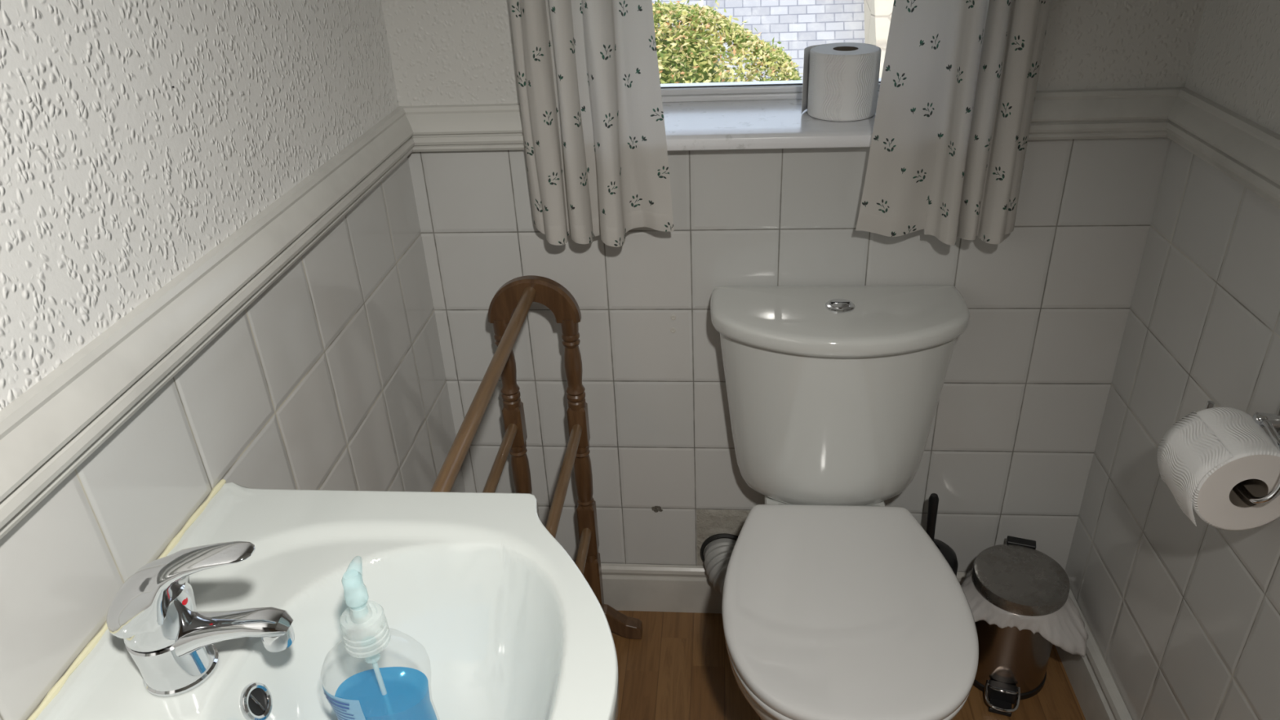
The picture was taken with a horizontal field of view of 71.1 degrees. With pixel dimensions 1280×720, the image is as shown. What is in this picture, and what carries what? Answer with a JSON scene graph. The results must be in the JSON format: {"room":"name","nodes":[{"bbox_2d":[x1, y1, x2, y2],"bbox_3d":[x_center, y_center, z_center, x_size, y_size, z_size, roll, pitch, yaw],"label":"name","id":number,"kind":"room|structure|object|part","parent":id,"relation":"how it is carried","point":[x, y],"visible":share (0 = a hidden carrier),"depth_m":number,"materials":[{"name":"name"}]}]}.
{"room":"bathroom","nodes":[
{"label":"bathroom","id":0,"kind":"room"},
{"bbox_2d":[0,0,465,719],"bbox_3d":[-0.542,0.072,0.427,0.102,2.350,2.300,0,29,5],"label":"wall","id":1,"kind":"structure","parent":0,"point":[137,137],"depth_m":0.88,"materials":[{"name":"tile"}]},
{"bbox_2d":[0,106,414,539],"bbox_3d":[-0.475,0.178,0.480,0.025,0.072,2.300,0,29,5],"label":"trim","id":2,"kind":"structure","parent":1,"relation":"attached to","point":[49,430],"depth_m":0.82,"materials":[{"name":"beige paint"}]},
{"bbox_2d":[381,0,1205,572],"bbox_3d":[0.222,-0.559,1.492,1.419,2.350,0.305,0,29,5],"label":"wall","id":3,"kind":"structure","parent":0,"point":[1009,451],"depth_m":1.57,"materials":[{"name":"tile"}]},
{"bbox_2d":[400,103,524,151],"bbox_3d":[-0.270,-0.377,1.458,0.247,0.072,0.025,0,29,5],"label":"trim","id":4,"kind":"structure","parent":3,"relation":"attached to","point":[488,126],"depth_m":1.45,"materials":[{"name":"beige paint"}]},
{"bbox_2d":[700,533,737,596],"bbox_3d":[0.194,0.436,1.808,0.148,0.114,0.146,0,29,5],"label":"pipe","id":5,"kind":"object","parent":3,"relation":"attached to","point":[717,553],"visible":0.22,"depth_m":1.82,"materials":[{"name":"grey plastic"}]},
{"bbox_2d":[660,78,880,151],"bbox_3d":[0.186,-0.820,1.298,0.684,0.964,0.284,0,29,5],"label":"window sill","id":6,"kind":"structure","parent":3,"relation":"in","point":[764,114],"depth_m":1.47,"materials":[{"name":"white plastic"}]},
{"bbox_3d":[0.196,-0.886,1.390,0.600,0.938,0.058,0,29,5],"label":"frame","id":7,"kind":"part","parent":6,"relation":"part of","materials":[{"name":"white plastic"}]},
{"bbox_2d":[801,42,881,121],"bbox_3d":[0.327,-0.456,1.463,0.122,0.105,0.113,0,29,5],"label":"toilet roll","id":8,"kind":"object","parent":6,"relation":"on","point":[840,81],"visible":1,"depth_m":1.43,"materials":[{"name":"white paper"}]},
{"bbox_2d":[574,562,966,613],"bbox_3d":[0.257,0.491,1.899,1.219,0.118,0.017,0,29,5],"label":"baseboard","id":9,"kind":"structure","parent":3,"relation":"attached to","point":[626,587],"depth_m":1.91,"materials":[{"name":"paint"}]},
{"bbox_2d":[1027,87,1183,139],"bbox_3d":[0.679,-0.374,1.368,0.285,0.072,0.025,0,29,5],"label":"trim","id":10,"kind":"structure","parent":3,"relation":"attached to","point":[1125,113],"depth_m":1.36,"materials":[{"name":"beige paint"}]},
{"bbox_3d":[0.162,-1.143,0.963,0.910,0.028,0.062,0,29,5],"label":"curtain rod","id":11,"kind":"object","parent":3,"relation":"attached to","visible":0},
{"bbox_2d":[508,0,674,247],"bbox_3d":[-0.091,-0.656,1.225,0.247,1.055,0.049,2,30,9],"label":"curtain","id":12,"kind":"object","parent":11,"relation":"hanging from","point":[588,82],"visible":1,"depth_m":1.38,"materials":[{"name":"white fabric"}]},
{"bbox_2d":[855,0,1051,244],"bbox_3d":[0.453,-0.651,1.173,0.256,1.060,0.046,-3,29,0],"label":"curtain","id":13,"kind":"object","parent":11,"relation":"hanging from","point":[959,79],"visible":1,"depth_m":1.34,"materials":[{"name":"white fabric"}]},
{"bbox_2d":[611,610,1085,719],"bbox_3d":[0.174,1.073,1.036,1.419,0.050,2.700,0,29,5],"label":"floor","id":14,"kind":"structure","parent":0,"point":[679,668],"depth_m":1.77,"materials":[{"name":"brown wood"}]},
{"bbox_2d":[26,479,619,719],"bbox_3d":[-0.223,0.625,0.925,0.448,0.873,0.490,0,29,5],"label":"basin","id":15,"kind":"object","parent":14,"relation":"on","point":[508,624],"visible":0.88,"depth_m":0.84,"materials":[{"name":"white ceramic"}]},
{"bbox_2d":[106,541,294,696],"bbox_3d":[-0.341,0.197,0.700,0.138,0.129,0.057,0,29,5],"label":"tap","id":16,"kind":"object","parent":15,"relation":"on","point":[155,613],"visible":1,"depth_m":0.69,"materials":[{"name":"silver metal"}]},
{"bbox_2d":[124,644,219,696],"bbox_3d":[-0.378,0.234,0.724,0.058,0.045,0.057,0,29,5],"label":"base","id":17,"kind":"object","parent":16,"relation":"attached to","point":[166,669],"depth_m":0.71,"materials":[{"name":"silver metal"}]},
{"bbox_3d":[-0.348,0.176,0.688,0.126,0.081,0.056,0,29,5],"label":"lever","id":18,"kind":"part","parent":16,"relation":"part of","materials":[{"name":"silver metal"}]},
{"bbox_3d":[-0.323,0.216,0.709,0.103,0.044,0.043,0,29,5],"label":"spout","id":19,"kind":"part","parent":16,"relation":"part of","materials":[{"name":"silver metal"}]},
{"bbox_2d":[320,561,439,719],"bbox_3d":[-0.217,0.261,0.741,0.088,0.223,0.061,0,29,5],"label":"soap bottle","id":20,"kind":"object","parent":15,"relation":"in","point":[387,693],"visible":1,"depth_m":0.74,"materials":[{"name":"clear plastic"}]},
{"bbox_2d":[430,275,642,639],"bbox_3d":[-0.192,0.368,1.436,0.309,0.822,0.641,0,29,5],"label":"towel rail","id":21,"kind":"object","parent":14,"relation":"on","point":[509,307],"visible":0.43,"depth_m":1.55,"materials":[{"name":"brown wood"}]},
{"bbox_3d":[-0.208,0.029,1.247,0.021,0.021,0.595,0,29,5],"label":"rail","id":22,"kind":"part","parent":21,"relation":"part of","materials":[{"name":"brown wood"}]},
{"bbox_3d":[-0.256,0.264,1.384,0.019,0.019,0.595,0,29,5],"label":"rail","id":23,"kind":"part","parent":21,"relation":"part of","materials":[{"name":"brown wood"}]},
{"bbox_3d":[-0.225,0.230,1.711,0.034,0.698,0.034,0,29,5],"label":"post","id":24,"kind":"part","parent":21,"relation":"part of","materials":[{"name":"brown wood"}]},
{"bbox_3d":[-0.138,0.264,1.373,0.019,0.019,0.595,0,29,5],"label":"rail","id":25,"kind":"part","parent":21,"relation":"part of","materials":[{"name":"brown wood"}]},
{"bbox_3d":[-0.107,0.231,1.700,0.034,0.698,0.034,0,29,5],"label":"post","id":26,"kind":"part","parent":21,"relation":"part of","materials":[{"name":"brown wood"}]},
{"bbox_3d":[-0.127,0.474,1.489,0.019,0.019,0.595,0,29,5],"label":"rail","id":27,"kind":"part","parent":21,"relation":"part of","materials":[{"name":"brown wood"}]},
{"bbox_2d":[710,284,978,719],"bbox_3d":[0.324,0.354,1.455,0.422,0.783,0.636,0,29,5],"label":"toilet","id":28,"kind":"object","parent":14,"relation":"on","point":[838,603],"visible":1,"depth_m":1.42,"materials":[{"name":"white ceramic"}]},
{"bbox_3d":[0.326,-0.068,1.462,0.422,0.036,0.211,0,29,5],"label":"cistern lid","id":29,"kind":"part","parent":28,"relation":"part of","materials":[{"name":"white ceramic"}]},
{"bbox_3d":[0.311,0.388,1.373,0.366,0.018,0.454,0,29,5],"label":"seat","id":30,"kind":"part","parent":28,"relation":"part of","materials":[{"name":"white plastic"}]},
{"bbox_3d":[0.311,0.368,1.361,0.370,0.024,0.458,0,29,5],"label":"seat lid","id":31,"kind":"part","parent":28,"relation":"part of","materials":[{"name":"white plastic"}]},
{"bbox_2d":[926,493,958,576],"bbox_3d":[0.561,0.414,1.741,0.103,0.380,0.103,0,29,5],"label":"toilet brush","id":32,"kind":"object","parent":14,"relation":"on","point":[948,552],"visible":0.23,"depth_m":1.69,"materials":[{"name":"black plastic"}]},
{"bbox_3d":[0.553,0.362,1.712,0.028,0.261,0.018,-4,29,-2],"label":"handle","id":33,"kind":"part","parent":32,"relation":"part of","materials":[{"name":"black plastic"}]},
{"bbox_2d":[972,535,1070,716],"bbox_3d":[0.708,0.505,1.699,0.167,0.249,0.231,0,29,5],"label":"pedal bin","id":34,"kind":"object","parent":14,"relation":"on","point":[1015,577],"visible":0.94,"depth_m":1.66,"materials":[{"name":"silver metal"}]},
{"bbox_3d":[0.704,0.403,1.656,0.167,0.026,0.167,0,29,5],"label":"lid","id":35,"kind":"part","parent":34,"relation":"part of","materials":[{"name":"metal"}]},
{"bbox_2d":[960,568,1088,657],"bbox_3d":[0.704,0.457,1.681,0.239,0.086,0.195,0,29,5],"label":"liner","id":36,"kind":"object","parent":34,"relation":"hanging from","point":[1064,628],"visible":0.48,"depth_m":1.61,"materials":[{"name":"plastic"}]},
{"bbox_2d":[1065,0,1279,719],"bbox_3d":[0.771,0.076,0.303,0.100,2.350,2.300,0,29,5],"label":"wall","id":37,"kind":"structure","parent":0,"point":[1183,617],"depth_m":1.32,"materials":[{"name":"tile"}]},
{"bbox_2d":[1054,589,1132,719],"bbox_3d":[0.759,1.050,0.852,0.021,0.118,2.300,0,29,5],"label":"baseboard","id":38,"kind":"structure","parent":37,"relation":"attached to","point":[1096,692],"depth_m":1.64,"materials":[{"name":"beige paint"}]},
{"bbox_2d":[1165,87,1279,208],"bbox_3d":[0.714,0.182,0.368,0.025,0.072,2.300,0,29,5],"label":"trim","id":39,"kind":"structure","parent":37,"relation":"attached to","point":[1246,151],"depth_m":1.20,"materials":[{"name":"beige paint"}]},
{"bbox_2d":[1205,400,1279,503],"bbox_3d":[0.754,0.101,1.077,0.078,0.088,0.152,0,29,5],"label":"toilet roll holder","id":40,"kind":"object","parent":37,"relation":"attached to","point":[1270,421],"visible":0.71,"depth_m":1.06,"materials":[{"name":"silver metal"}]},
{"bbox_2d":[1156,406,1279,530],"bbox_3d":[0.719,0.133,1.097,0.120,0.117,0.100,0,29,5],"label":"toilet roll","id":41,"kind":"object","parent":40,"relation":"on","point":[1202,456],"visible":0.98,"depth_m":1.07,"materials":[{"name":"white paper"}]},
{"bbox_3d":[0.770,0.074,1.091,0.038,0.017,0.017,6,30,15],"label":"arm","id":42,"kind":"part","parent":40,"relation":"part of","materials":[{"name":"silver metal"}]},
{"label":"outside","id":43,"kind":"structure","parent":0,"visible":0},
{"bbox_3d":[3.058,-4.417,16.437,28.000,0.100,29.500,0,29,5],"label":"ground","id":44,"kind":"structure","parent":43,"visible":0},
{"bbox_2d":[652,0,803,84],"bbox_3d":[0.123,-0.407,5.745,1.982,3.605,0.882,0,29,5],"label":"shrub","id":45,"kind":"object","parent":44,"relation":"on","point":[686,54],"visible":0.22,"depth_m":4.92,"materials":[{"name":"green plant"}]},
{"bbox_2d":[652,0,865,81],"bbox_3d":[-0.901,-4.455,11.614,7.020,5.000,6.300,0,29,5],"label":"exterior wall","id":46,"kind":"structure","parent":44,"relation":"on","point":[797,24],"depth_m":9.83,"materials":[{"name":"brick"}]},
{"bbox_2d":[863,0,893,78],"bbox_3d":[3.253,-4.675,10.921,1.380,5.700,6.600,0,29,5],"label":"stone gable","id":47,"kind":"object","parent":44,"relation":"on","point":[877,13],"visible":0.02,"depth_m":9.07,"materials":[{"name":"stone"}]}
]}

